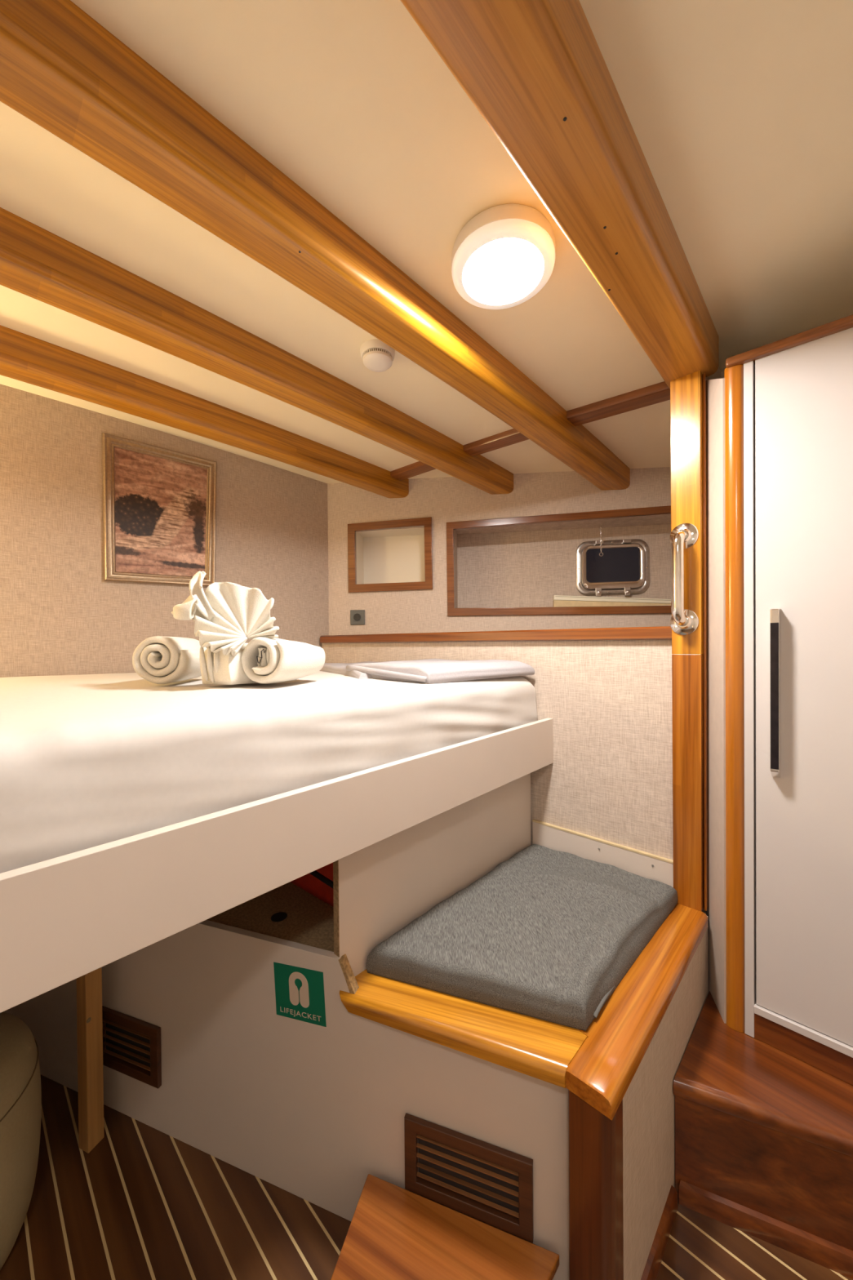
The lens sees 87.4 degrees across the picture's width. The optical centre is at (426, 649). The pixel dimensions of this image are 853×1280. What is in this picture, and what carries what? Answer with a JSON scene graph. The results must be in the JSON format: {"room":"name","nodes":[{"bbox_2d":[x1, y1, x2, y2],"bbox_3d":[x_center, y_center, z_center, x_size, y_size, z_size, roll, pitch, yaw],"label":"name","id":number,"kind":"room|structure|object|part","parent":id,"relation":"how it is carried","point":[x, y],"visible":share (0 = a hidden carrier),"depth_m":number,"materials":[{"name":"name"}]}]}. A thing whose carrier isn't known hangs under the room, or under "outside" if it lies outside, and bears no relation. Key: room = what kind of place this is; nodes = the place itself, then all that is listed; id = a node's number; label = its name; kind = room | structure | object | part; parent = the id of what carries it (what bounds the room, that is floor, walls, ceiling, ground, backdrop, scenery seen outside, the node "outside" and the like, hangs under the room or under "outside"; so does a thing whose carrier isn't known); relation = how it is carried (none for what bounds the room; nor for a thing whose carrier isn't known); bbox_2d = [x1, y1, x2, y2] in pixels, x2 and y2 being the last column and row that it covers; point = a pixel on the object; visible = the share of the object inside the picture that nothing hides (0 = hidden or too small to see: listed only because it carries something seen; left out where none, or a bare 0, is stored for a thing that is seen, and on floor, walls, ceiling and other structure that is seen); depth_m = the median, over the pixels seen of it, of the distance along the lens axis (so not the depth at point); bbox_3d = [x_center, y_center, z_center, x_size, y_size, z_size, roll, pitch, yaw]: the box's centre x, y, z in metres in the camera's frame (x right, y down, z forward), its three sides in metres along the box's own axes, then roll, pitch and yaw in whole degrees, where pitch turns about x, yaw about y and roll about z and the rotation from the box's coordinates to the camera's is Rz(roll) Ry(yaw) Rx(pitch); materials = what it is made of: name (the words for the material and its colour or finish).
{"room":"boat cabin","nodes":[
{"label":"boat cabin","id":0,"kind":"room"},
{"bbox_2d":[0,383,328,677],"bbox_3d":[-1.343,0.178,1.520,0.050,2.162,2.360,0,1,43],"label":"wall","id":1,"kind":"structure","parent":0,"point":[59,615],"depth_m":1.62,"materials":[{"name":"fabric"}]},
{"bbox_2d":[101,432,217,586],"bbox_3d":[-1.044,-0.532,1.781,0.020,0.551,0.408,0,1,43],"label":"framed picture","id":2,"kind":"object","parent":1,"relation":"attached to","point":[159,504],"visible":0.95,"depth_m":1.76,"materials":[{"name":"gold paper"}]},
{"bbox_2d":[114,447,207,576],"bbox_3d":[-1.050,-0.532,1.786,0.002,0.483,0.340,0,1,43],"label":"print","id":3,"kind":"object","parent":2,"relation":"attached to","point":[161,496],"depth_m":1.77},
{"bbox_2d":[0,0,852,483],"bbox_3d":[0.109,-0.861,0.915,3.000,0.088,3.600,0,1,43],"label":"ceiling","id":4,"kind":"structure","parent":0,"point":[740,113],"depth_m":0.84,"materials":[{"name":"white paint"}]},
{"bbox_2d":[0,324,408,497],"bbox_3d":[-1.015,-0.798,1.372,0.096,0.152,2.598,0,1,43],"label":"ceiling beam","id":5,"kind":"structure","parent":4,"relation":"attached to","point":[24,357],"depth_m":1.49,"materials":[{"name":"brown wood"}]},
{"bbox_2d":[0,207,513,494],"bbox_3d":[-0.599,-0.798,1.181,0.101,0.156,2.892,0,1,43],"label":"ceiling beam","id":6,"kind":"structure","parent":4,"relation":"attached to","point":[37,263],"depth_m":1.15,"materials":[{"name":"brown wood"}]},
{"bbox_2d":[0,0,630,490],"bbox_3d":[-0.176,-0.799,0.988,0.115,0.156,3.193,0,1,43],"label":"ceiling beam","id":7,"kind":"structure","parent":4,"relation":"attached to","point":[61,69],"depth_m":0.78,"materials":[{"name":"brown wood"}]},
{"bbox_2d":[360,338,395,372],"bbox_3d":[-0.143,-0.855,1.308,0.101,0.044,0.101,0,1,43],"label":"smoke detector","id":8,"kind":"object","parent":4,"relation":"attached to","point":[376,355],"visible":0.99,"depth_m":1.28,"materials":[{"name":"white plastic"}]},
{"bbox_2d":[390,461,435,480],"bbox_3d":[-0.026,-0.863,2.107,0.336,0.032,0.072,0,1,40],"label":"batten","id":9,"kind":"object","parent":4,"relation":"attached to","point":[418,468],"visible":0.65,"depth_m":2.13,"materials":[{"name":"brown wood"}]},
{"bbox_2d":[462,428,528,456],"bbox_3d":[0.310,-0.862,1.832,0.334,0.033,0.072,0,1,38],"label":"batten","id":10,"kind":"object","parent":4,"relation":"attached to","point":[510,437],"visible":0.74,"depth_m":1.83,"materials":[{"name":"brown wood"}]},
{"bbox_2d":[451,204,555,309],"bbox_3d":[0.167,-0.851,0.982,0.224,0.052,0.224,0,1,43],"label":"ceiling lamp","id":11,"kind":"object","parent":4,"relation":"attached to","point":[504,255],"visible":1,"depth_m":0.94,"materials":[{"name":"white plastic"}]},
{"bbox_2d":[462,237,542,304],"bbox_3d":[0.167,-0.827,0.982,0.173,0.003,0.173,0,1,43],"label":"diffuser","id":12,"kind":"object","parent":11,"relation":"attached to","point":[496,270],"depth_m":0.97,"materials":[{"name":"white plastic"}]},
{"bbox_2d":[400,0,719,388],"bbox_3d":[-0.077,-0.794,0.393,0.126,0.158,2.465,0,1,43],"label":"ceiling beam","id":13,"kind":"structure","parent":4,"relation":"attached to","point":[537,73],"depth_m":0.70,"materials":[{"name":"brown wood"}]},
{"bbox_2d":[566,381,670,426],"bbox_3d":[0.695,-0.860,1.550,0.393,0.036,0.076,0,1,35],"label":"batten","id":14,"kind":"object","parent":4,"relation":"attached to","point":[658,393],"visible":0.77,"depth_m":1.54,"materials":[{"name":"brown wood"}]},
{"bbox_2d":[0,911,852,1279],"bbox_3d":[0.143,1.273,0.952,3.000,0.040,3.650,0,1,43],"label":"floor","id":15,"kind":"structure","parent":0,"point":[144,1203],"depth_m":0.97,"materials":[{"name":"brown wood"}]},
{"bbox_2d":[0,1012,41,1270],"bbox_3d":[-1.056,1.049,0.881,0.448,0.431,0.448,0,1,43],"label":"pouf","id":16,"kind":"object","parent":15,"relation":"on","point":[20,1092],"visible":1,"depth_m":0.93,"materials":[{"name":"beige leather"}]},
{"bbox_2d":[0,717,553,1153],"bbox_3d":[-0.820,0.755,1.111,1.262,1.008,2.371,0,1,43],"label":"bed","id":17,"kind":"object","parent":15,"relation":"on","point":[401,837],"visible":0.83,"depth_m":0.87,"materials":[{"name":"white laminate"}]},
{"bbox_3d":[-0.859,0.831,1.136,0.038,0.857,0.042,0,1,19],"label":"leg","id":18,"kind":"part","parent":17,"relation":"part of","materials":[{"name":"brown wood"}]},
{"bbox_2d":[0,671,537,873],"bbox_3d":[-0.842,0.230,1.118,1.226,0.294,2.353,0,1,43],"label":"mattress","id":19,"kind":"object","parent":17,"relation":"on","point":[87,761],"visible":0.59,"depth_m":0.79,"materials":[{"name":"white fabric"}]},
{"bbox_2d":[132,635,206,684],"bbox_3d":[-0.670,0.025,1.198,0.129,0.121,0.212,0,1,-4],"label":"rolled towel","id":20,"kind":"object","parent":19,"relation":"on","point":[157,660],"visible":0.96,"depth_m":1.11,"materials":[{"name":"white fabric"}]},
{"bbox_2d":[171,570,279,684],"bbox_3d":[-0.478,-0.055,1.107,0.187,0.279,0.256,0,1,43],"label":"folded towel","id":21,"kind":"object","parent":19,"relation":"on","point":[228,613],"visible":0.98,"depth_m":1.08,"materials":[{"name":"white fabric"}]},
{"bbox_2d":[240,636,325,684],"bbox_3d":[-0.366,0.026,1.186,0.127,0.116,0.245,0,1,17],"label":"rolled towel","id":22,"kind":"object","parent":19,"relation":"on","point":[264,660],"visible":1,"depth_m":1.09,"materials":[{"name":"white fabric"}]},
{"bbox_2d":[319,658,534,684],"bbox_3d":[-0.105,0.064,1.651,0.826,0.052,0.538,0,1,43],"label":"folded blanket","id":23,"kind":"object","parent":19,"relation":"on","point":[428,671],"visible":0.92,"depth_m":1.38,"materials":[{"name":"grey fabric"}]},
{"bbox_3d":[-0.378,0.350,0.687,0.022,0.197,2.371,0,1,43],"label":"rail","id":24,"kind":"part","parent":17,"relation":"part of","materials":[{"name":"white laminate"}]},
{"bbox_3d":[0.082,0.569,1.294,0.018,0.352,0.823,0,1,43],"label":"partition panel","id":25,"kind":"part","parent":17,"relation":"part of","materials":[{"name":"white laminate"}]},
{"bbox_2d":[3,903,708,1279],"bbox_3d":[-0.270,0.965,1.414,2.102,0.574,0.831,0,1,21],"label":"bench","id":26,"kind":"object","parent":15,"relation":"on","point":[309,1111],"visible":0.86,"depth_m":0.98,"materials":[{"name":"white laminate"}]},
{"bbox_2d":[102,1005,161,1088],"bbox_3d":[-0.799,1.056,1.192,0.231,0.151,0.012,0,1,19],"label":"air vent","id":27,"kind":"object","parent":26,"relation":"attached to","point":[132,1049],"visible":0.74,"depth_m":1.19,"materials":[{"name":"brown wood"}]},
{"bbox_2d":[206,881,333,951],"bbox_3d":[-0.513,0.699,1.515,1.143,0.019,1.339,0,1,43],"label":"lid","id":28,"kind":"object","parent":26,"relation":"on","point":[288,912],"visible":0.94,"depth_m":1.16,"materials":[{"name":"brown wood"}]},
{"bbox_2d":[290,862,333,906],"bbox_3d":[-0.124,0.619,1.401,0.403,0.138,0.515,0,1,43],"label":"jacket","id":29,"kind":"object","parent":28,"relation":"on","point":[318,882],"visible":0.02,"depth_m":1.23,"materials":[{"name":"red fabric"}]},
{"bbox_2d":[273,961,326,1026],"bbox_3d":[-0.290,0.783,1.016,0.140,0.128,0.002,0,1,19],"label":"safety sign","id":30,"kind":"object","parent":26,"relation":"attached to","point":[299,991],"visible":1,"depth_m":1.01,"materials":[{"name":"green plastic"}]},
{"bbox_2d":[404,1113,533,1243],"bbox_3d":[0.079,1.039,0.883,0.260,0.148,0.012,0,1,19],"label":"air vent","id":31,"kind":"object","parent":26,"relation":"attached to","point":[491,1184],"visible":1,"depth_m":0.88,"materials":[{"name":"brown wood"}]},
{"bbox_2d":[365,844,677,1031],"bbox_3d":[0.295,0.707,1.167,0.454,0.075,0.795,0,1,43],"label":"seat cushion","id":32,"kind":"object","parent":26,"relation":"on","point":[546,934],"visible":1,"depth_m":1.06,"materials":[{"name":"grey fabric"}]},
{"bbox_3d":[0.301,1.015,0.794,0.079,0.476,0.056,0,1,43],"label":"corner post","id":33,"kind":"part","parent":26,"relation":"part of","materials":[{"name":"brown wood"}]},
{"bbox_2d":[640,1185,677,1279],"bbox_3d":[0.421,1.229,0.857,0.012,0.044,0.395,0,1,43],"label":"baseboard","id":34,"kind":"structure","parent":26,"relation":"attached to","point":[658,1248],"depth_m":0.92,"materials":[{"name":"brown wood"}]},
{"bbox_3d":[0.555,1.004,1.019,0.016,0.489,0.700,0,1,43],"label":"panel","id":35,"kind":"part","parent":26,"relation":"part of","materials":[{"name":"laminate"}]},
{"bbox_2d":[669,370,708,911],"bbox_3d":[0.738,-0.022,1.266,0.086,1.525,0.130,0,1,43],"label":"wooden post","id":36,"kind":"object","parent":26,"relation":"on","point":[688,393],"depth_m":1.26,"materials":[{"name":"brown wood"}]},
{"bbox_3d":[0.711,-0.201,1.247,0.073,0.317,0.069,0,1,43],"label":"grab handle","id":37,"kind":"part","parent":36,"relation":"part of","materials":[{"name":"silver metal"}]},
{"bbox_2d":[330,1173,559,1279],"bbox_3d":[-0.036,1.183,0.780,0.356,0.145,0.441,0,1,43],"label":"step stool","id":38,"kind":"object","parent":15,"relation":"on","point":[394,1233],"visible":1,"depth_m":0.83,"materials":[{"name":"brown wood"}]},
{"bbox_2d":[673,991,852,1279],"bbox_3d":[1.153,1.108,0.788,1.167,0.277,0.498,0,1,43],"label":"wooden step","id":39,"kind":"structure","parent":15,"relation":"on","point":[764,1135],"depth_m":0.96,"materials":[{"name":"brown wood"}]},
{"bbox_3d":[1.137,1.224,0.764,1.235,0.044,0.014,0,1,24],"label":"toe moulding","id":40,"kind":"part","parent":39,"relation":"part of","materials":[{"name":"brown wood"}]},
{"bbox_2d":[724,314,852,1084],"bbox_3d":[1.249,0.115,0.864,1.093,1.705,0.311,0,1,43],"label":"wardrobe","id":41,"kind":"object","parent":39,"relation":"on","point":[788,401],"visible":1,"depth_m":1.05,"materials":[{"name":"white paint"}]},
{"bbox_3d":[0.791,0.125,1.145,0.042,1.687,0.041,0,1,43],"label":"corner moulding","id":42,"kind":"part","parent":41,"relation":"part of","materials":[{"name":"brown wood"}]},
{"bbox_3d":[0.833,0.104,1.065,0.017,0.409,0.029,0,1,43],"label":"handle","id":43,"kind":"part","parent":41,"relation":"part of","materials":[{"name":"metal"}]},
{"bbox_3d":[1.174,-0.706,0.780,1.086,0.060,0.076,0,1,43],"label":"moulding","id":44,"kind":"part","parent":41,"relation":"part of","materials":[{"name":"brown wood"}]},
{"bbox_2d":[321,639,673,860],"bbox_3d":[0.112,0.603,1.827,1.632,1.284,0.030,0,1,38],"label":"wall panel","id":45,"kind":"object","parent":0,"point":[609,703],"visible":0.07,"depth_m":1.45,"materials":[{"name":"fabric"}]},
{"bbox_2d":[320,626,671,643],"bbox_3d":[0.095,-0.052,1.808,1.612,0.044,0.030,0,1,38],"label":"wood trim","id":46,"kind":"structure","parent":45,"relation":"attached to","point":[660,633],"depth_m":1.60,"materials":[{"name":"brown wood"}]},
{"bbox_2d":[532,818,673,887],"bbox_3d":[0.557,0.672,1.452,0.448,0.136,0.019,0,1,38],"label":"baseboard","id":47,"kind":"structure","parent":45,"relation":"attached to","point":[642,864],"depth_m":1.43,"materials":[{"name":"white laminate"}]},
{"bbox_2d":[327,466,671,635],"bbox_3d":[0.425,-0.473,2.208,1.910,0.900,0.020,0,1,9],"label":"wall","id":48,"kind":"structure","parent":0,"point":[446,500],"depth_m":2.25,"materials":[{"name":"fabric"}]},
{"bbox_2d":[350,609,364,624],"bbox_3d":[-0.359,-0.169,2.324,0.076,0.078,0.012,0,1,9],"label":"wall socket","id":49,"kind":"object","parent":48,"relation":"attached to","point":[357,616],"visible":1,"depth_m":2.32,"materials":[{"name":"grey plastic"}]},
{"bbox_2d":[347,516,432,592],"bbox_3d":[-0.189,-0.484,2.298,0.446,0.369,0.026,0,1,9],"label":"frame","id":50,"kind":"object","parent":48,"relation":"attached to","point":[426,522],"visible":1,"depth_m":2.29,"materials":[{"name":"brown wood"}]},
{"bbox_2d":[355,528,425,584],"bbox_3d":[-0.175,-0.482,2.389,0.383,0.289,0.141,0,1,9],"label":"wall niche","id":51,"kind":"object","parent":48,"relation":"in","point":[394,555],"visible":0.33,"depth_m":2.45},
{"bbox_2d":[446,505,671,616],"bbox_3d":[0.690,-0.417,2.153,1.190,0.503,0.026,0,1,9],"label":"frame","id":52,"kind":"object","parent":48,"relation":"attached to","point":[451,526],"visible":0.62,"depth_m":2.16,"materials":[{"name":"brown wood"}]},
{"bbox_2d":[453,513,671,608],"bbox_3d":[0.709,-0.423,2.279,1.131,0.438,0.212,0,1,9],"label":"niche","id":53,"kind":"object","parent":48,"relation":"in","point":[518,566],"visible":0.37,"depth_m":2.39,"materials":[{"name":"fabric"}]},
{"bbox_2d":[599,524,603,556],"bbox_3d":[0.878,-0.555,2.244,0.019,0.171,0.008,-1,1,-6],"label":"hanging chain","id":54,"kind":"object","parent":53,"relation":"hanging from","point":[600,525],"visible":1,"depth_m":2.24,"materials":[{"name":"metal"}]},
{"bbox_2d":[553,595,671,607],"bbox_3d":[0.949,-0.242,2.219,0.613,0.072,0.041,0,1,9],"label":"shelf","id":55,"kind":"object","parent":53,"relation":"attached to","point":[558,600],"visible":0.56,"depth_m":2.21,"materials":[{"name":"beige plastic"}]},
{"bbox_2d":[575,538,649,596],"bbox_3d":[0.964,-0.424,2.306,0.363,0.293,0.049,0,1,9],"label":"window","id":56,"kind":"structure","parent":53,"relation":"attached to","point":[624,566],"depth_m":2.31,"materials":[{"name":"metal"}]},
{"bbox_3d":[0.967,-0.439,2.318,0.265,0.176,0.006,0,1,9],"label":"pane","id":57,"kind":"part","parent":56,"relation":"part of","materials":[{"name":"black glass"}]},
{"bbox_3d":[0.967,-0.430,2.314,0.308,0.228,0.018,0,1,9],"label":"frame","id":58,"kind":"part","parent":56,"relation":"part of","materials":[{"name":"metal"}]},
{"bbox_2d":[702,366,720,913],"bbox_3d":[1.191,0.177,1.696,0.020,2.122,1.103,0,1,43],"label":"wall","id":59,"kind":"structure","parent":0,"point":[717,374],"depth_m":1.34,"materials":[{"name":"beige paint"}]},
{"bbox_2d":[706,377,726,1023],"bbox_3d":[0.798,0.236,1.216,0.032,2.017,0.141,0,1,19],"label":"wall","id":60,"kind":"structure","parent":0,"point":[716,911],"depth_m":1.20,"materials":[{"name":"white paint"}]},
{"bbox_2d":[720,370,724,377],"bbox_3d":[1.395,0.161,0.995,1.240,2.162,0.040,0,1,43],"label":"wall","id":61,"kind":"structure","parent":0,"point":[722,372],"depth_m":1.40,"materials":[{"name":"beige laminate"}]}
]}

